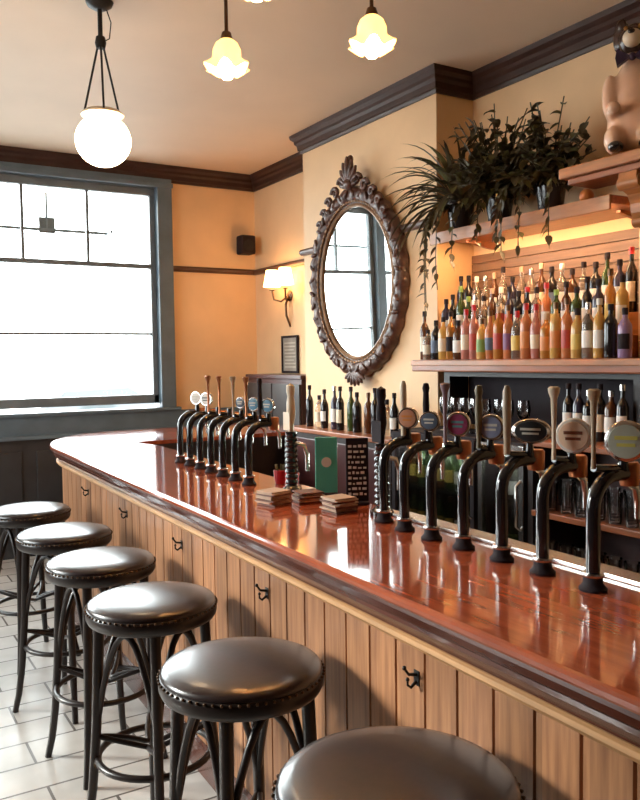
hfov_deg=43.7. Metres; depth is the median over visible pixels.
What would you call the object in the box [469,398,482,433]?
wine glass
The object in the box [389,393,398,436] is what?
wine bottle
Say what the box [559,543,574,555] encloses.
pint glass
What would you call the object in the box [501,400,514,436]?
wine glass
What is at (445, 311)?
bottle
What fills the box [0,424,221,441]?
trim
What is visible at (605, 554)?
pint glass
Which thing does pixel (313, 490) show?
mat
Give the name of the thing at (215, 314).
wall
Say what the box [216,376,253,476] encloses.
tap
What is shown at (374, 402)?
wine bottle
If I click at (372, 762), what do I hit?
bar stool
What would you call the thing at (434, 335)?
bottle
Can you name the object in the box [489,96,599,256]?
potted plant
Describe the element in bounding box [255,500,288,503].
mat
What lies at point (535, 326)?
bottle
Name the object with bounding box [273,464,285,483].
pot
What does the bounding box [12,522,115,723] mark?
bar stool
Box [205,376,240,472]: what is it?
tap
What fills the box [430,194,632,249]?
plant shelf
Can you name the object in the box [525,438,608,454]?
countertop
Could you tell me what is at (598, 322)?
bottle
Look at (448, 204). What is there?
potted plant
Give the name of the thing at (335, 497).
mat
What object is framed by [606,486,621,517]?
pint glass
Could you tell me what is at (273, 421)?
tap
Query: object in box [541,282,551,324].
bottle
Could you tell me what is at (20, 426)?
trim
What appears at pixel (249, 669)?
cushion
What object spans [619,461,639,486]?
tap
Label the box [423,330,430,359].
clear bottle
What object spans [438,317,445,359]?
bottle
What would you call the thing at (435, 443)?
tap
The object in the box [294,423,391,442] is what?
countertop
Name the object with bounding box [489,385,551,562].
tap
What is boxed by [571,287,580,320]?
bottle
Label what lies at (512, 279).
bottle
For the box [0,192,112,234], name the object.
ceiling fan
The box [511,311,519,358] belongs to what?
bottle
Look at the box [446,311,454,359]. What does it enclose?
bottle
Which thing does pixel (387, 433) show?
wine bottle
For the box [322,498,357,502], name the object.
mat
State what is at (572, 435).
tap
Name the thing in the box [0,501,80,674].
bar stool
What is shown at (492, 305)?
bottle
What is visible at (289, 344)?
framed notice
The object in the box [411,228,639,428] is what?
shelf
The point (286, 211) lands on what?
wall
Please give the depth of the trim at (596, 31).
5.19 m
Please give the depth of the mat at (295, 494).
3.03 m
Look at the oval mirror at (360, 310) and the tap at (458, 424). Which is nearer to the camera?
the tap at (458, 424)
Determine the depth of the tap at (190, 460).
4.16 m
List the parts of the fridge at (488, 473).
door glass, door, handle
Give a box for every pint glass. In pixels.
[549,482,558,510]
[559,479,574,508]
[559,483,574,513]
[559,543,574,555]
[573,481,588,511]
[573,486,588,517]
[589,484,603,514]
[601,489,607,520]
[603,552,606,563]
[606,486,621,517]
[606,556,622,567]
[607,491,623,524]
[623,489,639,521]
[623,560,639,572]
[624,494,639,527]
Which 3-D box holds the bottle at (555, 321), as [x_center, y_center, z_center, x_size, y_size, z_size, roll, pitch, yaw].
[1.174,-0.347,3.969,0.063,0.280,0.062,-3,3,-31]
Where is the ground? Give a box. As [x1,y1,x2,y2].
[0,385,151,412]
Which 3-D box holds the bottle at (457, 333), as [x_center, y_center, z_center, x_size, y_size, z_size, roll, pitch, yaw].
[0.797,-0.346,4.594,0.065,0.225,0.064,-3,3,-31]
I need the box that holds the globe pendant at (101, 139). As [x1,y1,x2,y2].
[75,0,130,167]
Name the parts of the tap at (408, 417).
pump handle, spout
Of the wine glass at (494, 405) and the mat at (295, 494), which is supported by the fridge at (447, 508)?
the wine glass at (494, 405)
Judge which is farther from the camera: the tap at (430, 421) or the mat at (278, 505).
the mat at (278, 505)
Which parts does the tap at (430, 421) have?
pump handle, spout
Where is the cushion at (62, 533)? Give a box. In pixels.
[17,522,110,544]
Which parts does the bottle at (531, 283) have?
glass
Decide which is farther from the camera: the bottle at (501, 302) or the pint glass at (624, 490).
the bottle at (501, 302)
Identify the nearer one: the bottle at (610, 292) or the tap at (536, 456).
the tap at (536, 456)
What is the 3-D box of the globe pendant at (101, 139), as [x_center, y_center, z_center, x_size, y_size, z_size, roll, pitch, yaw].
[-1.081,-1.561,3.952,0.272,0.801,0.272,-3,3,-31]
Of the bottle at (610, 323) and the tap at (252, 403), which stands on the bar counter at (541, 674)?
the tap at (252, 403)
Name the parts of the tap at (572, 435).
pump handle, spout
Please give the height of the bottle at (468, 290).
0.295 m
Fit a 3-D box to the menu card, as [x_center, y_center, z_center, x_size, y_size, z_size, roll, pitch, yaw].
[0.025,0.266,3.198,0.088,0.234,0.070,-1,3,-3]
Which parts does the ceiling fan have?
rod, plate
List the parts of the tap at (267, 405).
pump handle, spout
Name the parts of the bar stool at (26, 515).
leg, stud trim, leg, leg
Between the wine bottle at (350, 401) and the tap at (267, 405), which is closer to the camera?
the tap at (267, 405)
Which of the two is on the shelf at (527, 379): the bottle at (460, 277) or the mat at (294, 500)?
the bottle at (460, 277)
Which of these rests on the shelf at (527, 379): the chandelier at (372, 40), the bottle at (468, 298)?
the bottle at (468, 298)
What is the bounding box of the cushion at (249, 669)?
[160,636,321,703]
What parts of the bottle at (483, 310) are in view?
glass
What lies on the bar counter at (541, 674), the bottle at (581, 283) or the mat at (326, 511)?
the mat at (326, 511)
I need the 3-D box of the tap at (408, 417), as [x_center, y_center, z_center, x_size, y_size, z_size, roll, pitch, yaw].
[0.272,0.171,2.687,0.196,0.471,0.079,-2,3,-27]
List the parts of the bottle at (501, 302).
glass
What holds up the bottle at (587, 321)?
on the shelf at (527, 379)
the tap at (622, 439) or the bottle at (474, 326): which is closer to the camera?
the tap at (622, 439)
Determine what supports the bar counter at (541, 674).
on the floor
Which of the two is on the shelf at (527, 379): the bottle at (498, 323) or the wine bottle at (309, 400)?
the bottle at (498, 323)
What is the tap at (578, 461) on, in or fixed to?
on the tap at (572, 435)
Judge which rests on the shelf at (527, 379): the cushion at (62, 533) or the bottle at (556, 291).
the bottle at (556, 291)
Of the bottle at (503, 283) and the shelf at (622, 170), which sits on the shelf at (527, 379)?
the bottle at (503, 283)
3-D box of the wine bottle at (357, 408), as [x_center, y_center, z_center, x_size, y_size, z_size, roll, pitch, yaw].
[0.249,0.082,5.351,0.062,0.269,0.062,-3,3,-31]
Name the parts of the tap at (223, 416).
pump handle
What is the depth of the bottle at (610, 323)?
3.66 m
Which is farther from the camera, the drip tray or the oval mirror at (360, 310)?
the oval mirror at (360, 310)
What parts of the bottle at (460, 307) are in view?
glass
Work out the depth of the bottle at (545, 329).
4.00 m
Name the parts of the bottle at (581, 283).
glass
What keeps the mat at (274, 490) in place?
on the mat at (289, 491)
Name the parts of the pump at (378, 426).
handle, spout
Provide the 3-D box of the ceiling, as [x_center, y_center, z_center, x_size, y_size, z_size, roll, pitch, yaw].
[-0.831,-1.923,2.137,6.720,0.100,10.060,-3,3,-31]
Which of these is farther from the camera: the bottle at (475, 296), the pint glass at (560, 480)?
the bottle at (475, 296)
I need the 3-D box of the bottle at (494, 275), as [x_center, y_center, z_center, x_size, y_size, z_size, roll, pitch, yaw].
[1.041,-0.612,4.760,0.063,0.290,0.062,-3,3,-31]
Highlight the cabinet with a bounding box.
[246,373,305,425]
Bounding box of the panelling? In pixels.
[0,438,62,559]
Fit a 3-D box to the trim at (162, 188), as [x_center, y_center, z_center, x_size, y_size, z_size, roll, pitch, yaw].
[-2.981,-0.907,6.459,3.740,2.080,0.200,-3,3,-31]
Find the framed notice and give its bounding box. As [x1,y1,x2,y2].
[281,335,298,372]
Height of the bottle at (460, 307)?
0.325 m
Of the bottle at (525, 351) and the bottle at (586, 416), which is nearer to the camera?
the bottle at (586, 416)
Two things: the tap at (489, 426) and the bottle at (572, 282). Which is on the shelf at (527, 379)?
the bottle at (572, 282)
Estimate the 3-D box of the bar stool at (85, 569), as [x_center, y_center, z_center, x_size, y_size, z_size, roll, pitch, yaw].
[-0.897,1.064,3.308,0.446,0.860,0.447,2,4,45]
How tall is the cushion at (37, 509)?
0.038 m
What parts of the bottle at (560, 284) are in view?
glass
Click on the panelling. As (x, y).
(29, 470)
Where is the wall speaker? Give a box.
[236,235,255,255]
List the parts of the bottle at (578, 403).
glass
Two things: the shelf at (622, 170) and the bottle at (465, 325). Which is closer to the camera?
the shelf at (622, 170)
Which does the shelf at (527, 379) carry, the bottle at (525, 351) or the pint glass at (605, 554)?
the bottle at (525, 351)
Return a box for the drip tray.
[392,512,639,586]
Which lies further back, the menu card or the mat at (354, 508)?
the menu card
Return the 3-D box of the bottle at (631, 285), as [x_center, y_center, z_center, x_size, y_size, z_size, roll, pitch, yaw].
[1.534,-0.591,3.927,0.057,0.321,0.056,-3,3,-31]
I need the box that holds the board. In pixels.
[345,438,369,505]
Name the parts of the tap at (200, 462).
pump handle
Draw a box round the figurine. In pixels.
[602,19,639,153]
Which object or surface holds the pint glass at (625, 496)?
on the shelf unit at (622, 541)
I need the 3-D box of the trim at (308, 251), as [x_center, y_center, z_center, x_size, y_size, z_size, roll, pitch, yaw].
[-0.193,-1.172,6.245,0.860,0.055,3.139,-3,3,-31]
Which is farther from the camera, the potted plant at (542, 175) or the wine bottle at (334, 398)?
the wine bottle at (334, 398)
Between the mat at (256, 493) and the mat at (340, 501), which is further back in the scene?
the mat at (256, 493)
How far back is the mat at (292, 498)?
3.03 m
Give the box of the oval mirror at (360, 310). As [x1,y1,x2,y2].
[309,155,410,385]
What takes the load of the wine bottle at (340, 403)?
on the counter at (305, 434)
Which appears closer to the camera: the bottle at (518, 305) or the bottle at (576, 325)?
the bottle at (576, 325)
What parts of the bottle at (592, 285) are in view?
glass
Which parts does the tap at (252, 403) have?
pump handle, spout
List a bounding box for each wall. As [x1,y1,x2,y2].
[171,183,256,408]
[254,43,639,436]
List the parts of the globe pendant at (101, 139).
rod, rod, globe, stem, rod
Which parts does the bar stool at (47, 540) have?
leg, stud trim, leg, leg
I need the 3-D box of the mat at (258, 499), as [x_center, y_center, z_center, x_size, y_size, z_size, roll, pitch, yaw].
[-0.179,0.375,3.015,0.094,0.006,0.094,2,4,39]
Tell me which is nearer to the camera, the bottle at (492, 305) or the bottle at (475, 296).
the bottle at (492, 305)
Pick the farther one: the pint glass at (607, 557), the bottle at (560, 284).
the bottle at (560, 284)
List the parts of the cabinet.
door, door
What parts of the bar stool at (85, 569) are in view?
leg, leg, stud trim, leg, leg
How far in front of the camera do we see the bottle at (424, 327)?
4.89 m
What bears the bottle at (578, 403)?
on the shelf unit at (622, 541)
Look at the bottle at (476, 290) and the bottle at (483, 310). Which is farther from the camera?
the bottle at (476, 290)
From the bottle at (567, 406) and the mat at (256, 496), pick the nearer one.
the mat at (256, 496)
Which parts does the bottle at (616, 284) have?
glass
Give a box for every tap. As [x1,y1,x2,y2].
[175,391,207,462]
[184,392,218,465]
[194,375,229,469]
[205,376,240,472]
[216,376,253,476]
[228,377,266,480]
[242,378,280,485]
[269,417,278,429]
[374,381,422,523]
[394,383,444,531]
[407,432,420,447]
[421,383,472,541]
[428,436,442,454]
[452,385,504,550]
[456,440,471,459]
[488,444,504,463]
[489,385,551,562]
[527,449,544,470]
[529,386,590,576]
[568,454,586,477]
[578,389,639,593]
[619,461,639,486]
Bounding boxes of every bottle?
[306,385,313,425]
[315,395,320,426]
[320,389,328,427]
[331,386,336,428]
[336,386,344,429]
[347,387,353,430]
[352,392,361,432]
[364,392,370,433]
[371,388,376,434]
[385,399,389,435]
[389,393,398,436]
[420,311,428,359]
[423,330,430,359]
[431,320,438,359]
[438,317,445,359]
[441,299,448,327]
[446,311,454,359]
[448,294,455,328]
[453,320,460,358]
[456,286,465,327]
[457,276,463,302]
[461,309,469,358]
[463,296,471,321]
[464,275,472,306]
[469,305,478,358]
[471,294,478,323]
[472,276,480,308]
[476,318,485,358]
[479,296,487,327]
[481,276,488,306]
[485,310,492,358]
[487,288,495,323]
[489,273,498,302]
[493,306,503,358]
[496,287,505,321]
[498,267,507,300]
[503,305,512,358]
[504,286,513,321]
[507,277,516,303]
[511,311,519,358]
[513,291,522,322]
[517,266,525,302]
[520,303,531,358]
[522,287,530,317]
[526,268,535,302]
[530,304,541,358]
[531,287,541,322]
[536,263,545,301]
[540,313,549,358]
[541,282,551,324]
[547,266,556,301]
[550,289,560,318]
[550,302,561,358]
[557,263,565,301]
[561,281,571,318]
[561,298,572,357]
[562,383,572,421]
[568,269,577,300]
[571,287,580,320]
[571,308,581,357]
[573,383,583,418]
[578,261,586,299]
[581,276,592,320]
[581,302,593,357]
[582,390,590,427]
[589,262,601,296]
[592,279,603,317]
[593,298,604,357]
[596,384,605,441]
[602,252,609,293]
[604,268,615,318]
[604,304,617,357]
[604,391,616,436]
[613,259,625,292]
[615,275,628,323]
[616,384,628,422]
[617,308,632,357]
[625,247,637,311]
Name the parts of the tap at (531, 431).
pump handle, spout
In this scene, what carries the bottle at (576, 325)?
on the shelf at (527, 379)
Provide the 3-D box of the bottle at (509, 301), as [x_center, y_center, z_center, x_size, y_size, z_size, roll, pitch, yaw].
[1.055,-0.486,4.441,0.057,0.290,0.056,-3,3,-31]
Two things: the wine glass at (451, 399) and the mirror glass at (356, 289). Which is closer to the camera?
the wine glass at (451, 399)
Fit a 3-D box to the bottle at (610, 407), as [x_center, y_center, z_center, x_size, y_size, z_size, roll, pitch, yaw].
[1.339,0.076,3.668,0.063,0.238,0.062,-3,3,-31]
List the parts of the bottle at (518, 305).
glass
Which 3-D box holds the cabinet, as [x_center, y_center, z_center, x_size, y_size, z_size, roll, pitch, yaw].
[-0.283,0.533,6.989,0.342,1.515,1.020,-3,3,-31]
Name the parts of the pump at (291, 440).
handle, spout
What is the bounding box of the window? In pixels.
[0,174,158,408]
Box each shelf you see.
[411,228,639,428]
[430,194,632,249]
[559,148,639,229]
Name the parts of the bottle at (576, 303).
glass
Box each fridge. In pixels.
[392,426,512,529]
[478,437,551,542]
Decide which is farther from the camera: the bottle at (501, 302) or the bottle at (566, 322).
the bottle at (501, 302)
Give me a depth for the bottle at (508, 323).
4.23 m
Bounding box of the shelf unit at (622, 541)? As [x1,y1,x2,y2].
[525,438,639,572]
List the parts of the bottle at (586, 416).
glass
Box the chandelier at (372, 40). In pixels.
[203,0,396,79]
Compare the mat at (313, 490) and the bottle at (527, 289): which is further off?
the bottle at (527, 289)
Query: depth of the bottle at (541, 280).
4.42 m
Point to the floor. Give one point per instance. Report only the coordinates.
(25, 771)
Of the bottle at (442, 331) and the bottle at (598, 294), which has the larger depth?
the bottle at (442, 331)
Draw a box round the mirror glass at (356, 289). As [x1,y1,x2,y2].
[323,207,390,355]
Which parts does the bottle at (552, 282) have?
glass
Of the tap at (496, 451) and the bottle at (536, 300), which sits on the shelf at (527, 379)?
the bottle at (536, 300)
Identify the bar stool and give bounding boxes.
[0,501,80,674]
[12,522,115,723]
[44,546,167,789]
[84,581,218,799]
[157,636,324,799]
[271,726,525,799]
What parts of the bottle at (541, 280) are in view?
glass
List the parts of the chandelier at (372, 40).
arm, lamp shade, bulb, bulb, lamp shade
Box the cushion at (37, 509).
[0,501,69,518]
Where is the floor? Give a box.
[0,555,216,799]
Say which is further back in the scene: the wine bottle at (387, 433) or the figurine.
the wine bottle at (387, 433)
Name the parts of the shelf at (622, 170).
under moulding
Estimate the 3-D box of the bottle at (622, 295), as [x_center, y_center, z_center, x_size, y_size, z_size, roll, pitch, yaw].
[1.441,-0.453,3.802,0.063,0.281,0.062,-3,3,-31]
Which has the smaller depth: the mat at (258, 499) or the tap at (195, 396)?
the mat at (258, 499)
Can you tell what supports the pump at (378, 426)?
on the bar counter at (541, 674)
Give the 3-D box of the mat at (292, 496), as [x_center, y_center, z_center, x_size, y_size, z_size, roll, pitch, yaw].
[-0.051,0.376,3.070,0.094,0.006,0.094,-2,3,-18]
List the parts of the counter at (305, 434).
door, door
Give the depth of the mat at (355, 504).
2.82 m
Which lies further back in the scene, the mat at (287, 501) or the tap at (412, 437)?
the mat at (287, 501)
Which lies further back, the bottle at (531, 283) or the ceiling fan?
the ceiling fan
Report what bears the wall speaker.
attached to the wall at (215, 314)
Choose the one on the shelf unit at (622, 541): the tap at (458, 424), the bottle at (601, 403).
the bottle at (601, 403)
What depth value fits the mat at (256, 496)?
2.99 m
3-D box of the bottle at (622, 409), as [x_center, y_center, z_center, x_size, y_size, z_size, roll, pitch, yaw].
[1.371,0.063,3.613,0.057,0.267,0.056,-3,3,-31]
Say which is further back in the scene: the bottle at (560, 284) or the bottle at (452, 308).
the bottle at (452, 308)
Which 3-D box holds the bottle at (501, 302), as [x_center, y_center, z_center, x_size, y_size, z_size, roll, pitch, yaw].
[1.023,-0.490,4.500,0.063,0.294,0.062,-3,3,-31]
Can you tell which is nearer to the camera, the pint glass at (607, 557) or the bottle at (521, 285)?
the pint glass at (607, 557)
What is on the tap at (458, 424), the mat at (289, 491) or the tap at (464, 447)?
the tap at (464, 447)
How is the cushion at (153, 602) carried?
on the bar stool at (153, 611)
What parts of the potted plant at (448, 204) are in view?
trailing stem, pot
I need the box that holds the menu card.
[315,437,337,494]
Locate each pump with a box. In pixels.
[283,383,308,492]
[370,386,399,515]
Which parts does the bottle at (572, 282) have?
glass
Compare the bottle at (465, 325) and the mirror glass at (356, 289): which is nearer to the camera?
the bottle at (465, 325)
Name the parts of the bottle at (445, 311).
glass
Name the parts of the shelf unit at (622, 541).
panel, shelf, shelf, panel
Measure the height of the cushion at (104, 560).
0.038 m
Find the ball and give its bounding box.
[579,189,593,200]
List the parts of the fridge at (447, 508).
door glass, door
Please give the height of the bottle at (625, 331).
0.227 m
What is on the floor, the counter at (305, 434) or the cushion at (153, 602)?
the counter at (305, 434)
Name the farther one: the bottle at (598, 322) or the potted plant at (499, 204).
the potted plant at (499, 204)
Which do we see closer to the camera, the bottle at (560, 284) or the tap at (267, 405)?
the tap at (267, 405)
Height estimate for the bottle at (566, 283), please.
0.281 m
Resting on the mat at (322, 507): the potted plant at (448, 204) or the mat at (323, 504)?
the mat at (323, 504)
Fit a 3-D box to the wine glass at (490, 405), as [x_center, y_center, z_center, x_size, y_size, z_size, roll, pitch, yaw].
[0.900,0.092,4.353,0.074,0.194,0.074,-3,3,-31]
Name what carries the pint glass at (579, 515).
on the shelf unit at (622, 541)
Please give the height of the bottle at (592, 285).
0.274 m
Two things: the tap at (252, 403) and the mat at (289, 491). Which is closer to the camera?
the mat at (289, 491)
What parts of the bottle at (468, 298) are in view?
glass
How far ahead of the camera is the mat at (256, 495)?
2.99 m
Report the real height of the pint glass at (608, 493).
0.134 m
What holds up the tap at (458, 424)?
on the bar counter at (541, 674)
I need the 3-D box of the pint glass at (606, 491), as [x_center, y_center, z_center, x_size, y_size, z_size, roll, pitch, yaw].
[1.244,0.466,3.553,0.072,0.134,0.072,-3,3,-31]
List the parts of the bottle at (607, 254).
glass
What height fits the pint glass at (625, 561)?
0.134 m
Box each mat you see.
[255,498,289,502]
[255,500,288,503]
[256,487,290,493]
[256,493,289,496]
[256,495,289,498]
[256,496,289,500]
[257,491,290,495]
[257,501,290,504]
[257,502,291,506]
[291,495,320,499]
[292,488,323,494]
[292,496,321,500]
[292,498,319,502]
[293,493,324,497]
[294,500,321,503]
[319,506,353,510]
[320,499,354,504]
[321,493,356,500]
[321,510,357,514]
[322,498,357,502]
[322,501,358,505]
[322,503,357,507]
[323,504,357,509]
[324,508,357,512]
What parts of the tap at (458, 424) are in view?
pump handle, spout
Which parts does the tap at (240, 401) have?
pump handle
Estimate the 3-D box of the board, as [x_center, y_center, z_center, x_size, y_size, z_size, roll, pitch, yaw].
[0.140,0.267,2.998,0.085,0.250,0.070,-1,3,-3]
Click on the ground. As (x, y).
(8, 393)
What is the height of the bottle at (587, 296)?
0.293 m
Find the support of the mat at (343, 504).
on the mat at (355, 504)
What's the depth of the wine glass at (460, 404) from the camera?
4.49 m
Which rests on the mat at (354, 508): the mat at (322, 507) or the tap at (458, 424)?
the mat at (322, 507)
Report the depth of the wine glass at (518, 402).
4.13 m
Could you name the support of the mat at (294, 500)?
on the bar counter at (541, 674)
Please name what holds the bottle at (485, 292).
on the shelf at (527, 379)
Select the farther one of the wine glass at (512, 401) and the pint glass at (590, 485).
the wine glass at (512, 401)
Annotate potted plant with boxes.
[372,135,528,318]
[442,103,537,271]
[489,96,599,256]
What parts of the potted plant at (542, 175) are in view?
pot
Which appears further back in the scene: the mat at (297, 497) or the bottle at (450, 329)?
the bottle at (450, 329)
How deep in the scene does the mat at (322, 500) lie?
2.83 m
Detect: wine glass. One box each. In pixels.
[439,397,450,430]
[450,397,462,412]
[459,398,470,432]
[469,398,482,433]
[482,399,491,416]
[493,399,502,418]
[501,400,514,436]
[517,400,530,419]
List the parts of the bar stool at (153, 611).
leg, leg, stud trim, leg, leg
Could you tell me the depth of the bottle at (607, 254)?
4.04 m
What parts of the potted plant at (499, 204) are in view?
pot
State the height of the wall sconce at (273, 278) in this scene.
0.517 m
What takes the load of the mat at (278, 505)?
on the bar counter at (541, 674)
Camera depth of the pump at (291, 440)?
3.29 m
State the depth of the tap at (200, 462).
4.02 m
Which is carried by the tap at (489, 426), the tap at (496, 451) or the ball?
the tap at (496, 451)
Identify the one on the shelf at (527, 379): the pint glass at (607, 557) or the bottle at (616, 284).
the bottle at (616, 284)
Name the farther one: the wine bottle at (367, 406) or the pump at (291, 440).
the wine bottle at (367, 406)
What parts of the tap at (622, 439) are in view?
pump handle, spout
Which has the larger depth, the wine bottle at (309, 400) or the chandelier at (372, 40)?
the wine bottle at (309, 400)
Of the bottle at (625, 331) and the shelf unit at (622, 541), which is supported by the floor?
the shelf unit at (622, 541)
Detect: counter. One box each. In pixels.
[50,424,639,799]
[294,423,391,508]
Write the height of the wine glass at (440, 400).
0.194 m
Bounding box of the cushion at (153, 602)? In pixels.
[86,581,214,623]
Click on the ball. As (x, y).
(585, 194)
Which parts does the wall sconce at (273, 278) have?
lamp shade, arm, lamp shade, arm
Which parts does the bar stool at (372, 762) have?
stud trim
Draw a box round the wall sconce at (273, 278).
[263,267,293,326]
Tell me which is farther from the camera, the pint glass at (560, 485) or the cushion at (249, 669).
the pint glass at (560, 485)
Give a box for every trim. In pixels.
[0,0,639,191]
[0,161,176,406]
[0,406,247,436]
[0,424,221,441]
[173,218,436,274]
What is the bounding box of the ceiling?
[0,0,624,174]
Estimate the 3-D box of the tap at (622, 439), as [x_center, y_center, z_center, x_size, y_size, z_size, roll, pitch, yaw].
[0.692,0.207,1.882,0.191,0.471,0.091,-2,3,-15]
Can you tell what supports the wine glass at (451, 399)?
on the fridge at (447, 508)
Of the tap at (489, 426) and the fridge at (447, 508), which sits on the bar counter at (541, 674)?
the tap at (489, 426)
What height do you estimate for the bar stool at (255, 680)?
0.860 m
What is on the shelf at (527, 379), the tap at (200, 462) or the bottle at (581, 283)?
the bottle at (581, 283)
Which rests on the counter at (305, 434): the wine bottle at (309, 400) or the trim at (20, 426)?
the wine bottle at (309, 400)
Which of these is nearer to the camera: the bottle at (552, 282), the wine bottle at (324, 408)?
the bottle at (552, 282)
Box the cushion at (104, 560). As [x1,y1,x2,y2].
[46,546,153,575]
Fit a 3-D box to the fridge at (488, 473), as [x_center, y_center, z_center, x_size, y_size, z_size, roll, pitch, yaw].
[1.061,0.812,4.113,0.437,1.220,0.330,-3,3,-31]
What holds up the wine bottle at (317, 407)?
on the counter at (305, 434)
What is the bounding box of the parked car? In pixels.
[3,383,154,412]
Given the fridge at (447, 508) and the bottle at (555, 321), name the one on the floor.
the fridge at (447, 508)
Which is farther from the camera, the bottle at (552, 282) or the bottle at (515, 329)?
the bottle at (552, 282)
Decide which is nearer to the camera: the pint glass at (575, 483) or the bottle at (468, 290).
the pint glass at (575, 483)
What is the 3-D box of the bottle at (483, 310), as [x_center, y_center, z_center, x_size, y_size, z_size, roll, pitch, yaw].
[0.950,-0.475,4.616,0.063,0.253,0.062,-3,3,-31]
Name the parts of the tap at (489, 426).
pump handle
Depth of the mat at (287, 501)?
2.99 m
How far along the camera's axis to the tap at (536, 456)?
2.18 m
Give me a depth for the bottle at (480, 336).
4.40 m
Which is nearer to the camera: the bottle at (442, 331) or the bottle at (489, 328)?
the bottle at (489, 328)
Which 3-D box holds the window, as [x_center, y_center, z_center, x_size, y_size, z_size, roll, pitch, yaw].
[-2.237,-0.922,6.929,1.680,1.960,0.060,-3,3,-31]
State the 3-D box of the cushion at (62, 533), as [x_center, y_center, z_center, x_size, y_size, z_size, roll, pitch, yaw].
[-1.226,0.630,3.827,0.430,0.038,0.430,0,3,22]
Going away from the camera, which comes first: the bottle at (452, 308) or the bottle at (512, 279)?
the bottle at (512, 279)
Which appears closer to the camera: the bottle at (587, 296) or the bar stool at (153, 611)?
the bar stool at (153, 611)
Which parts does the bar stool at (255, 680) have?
leg, leg, stud trim, leg, leg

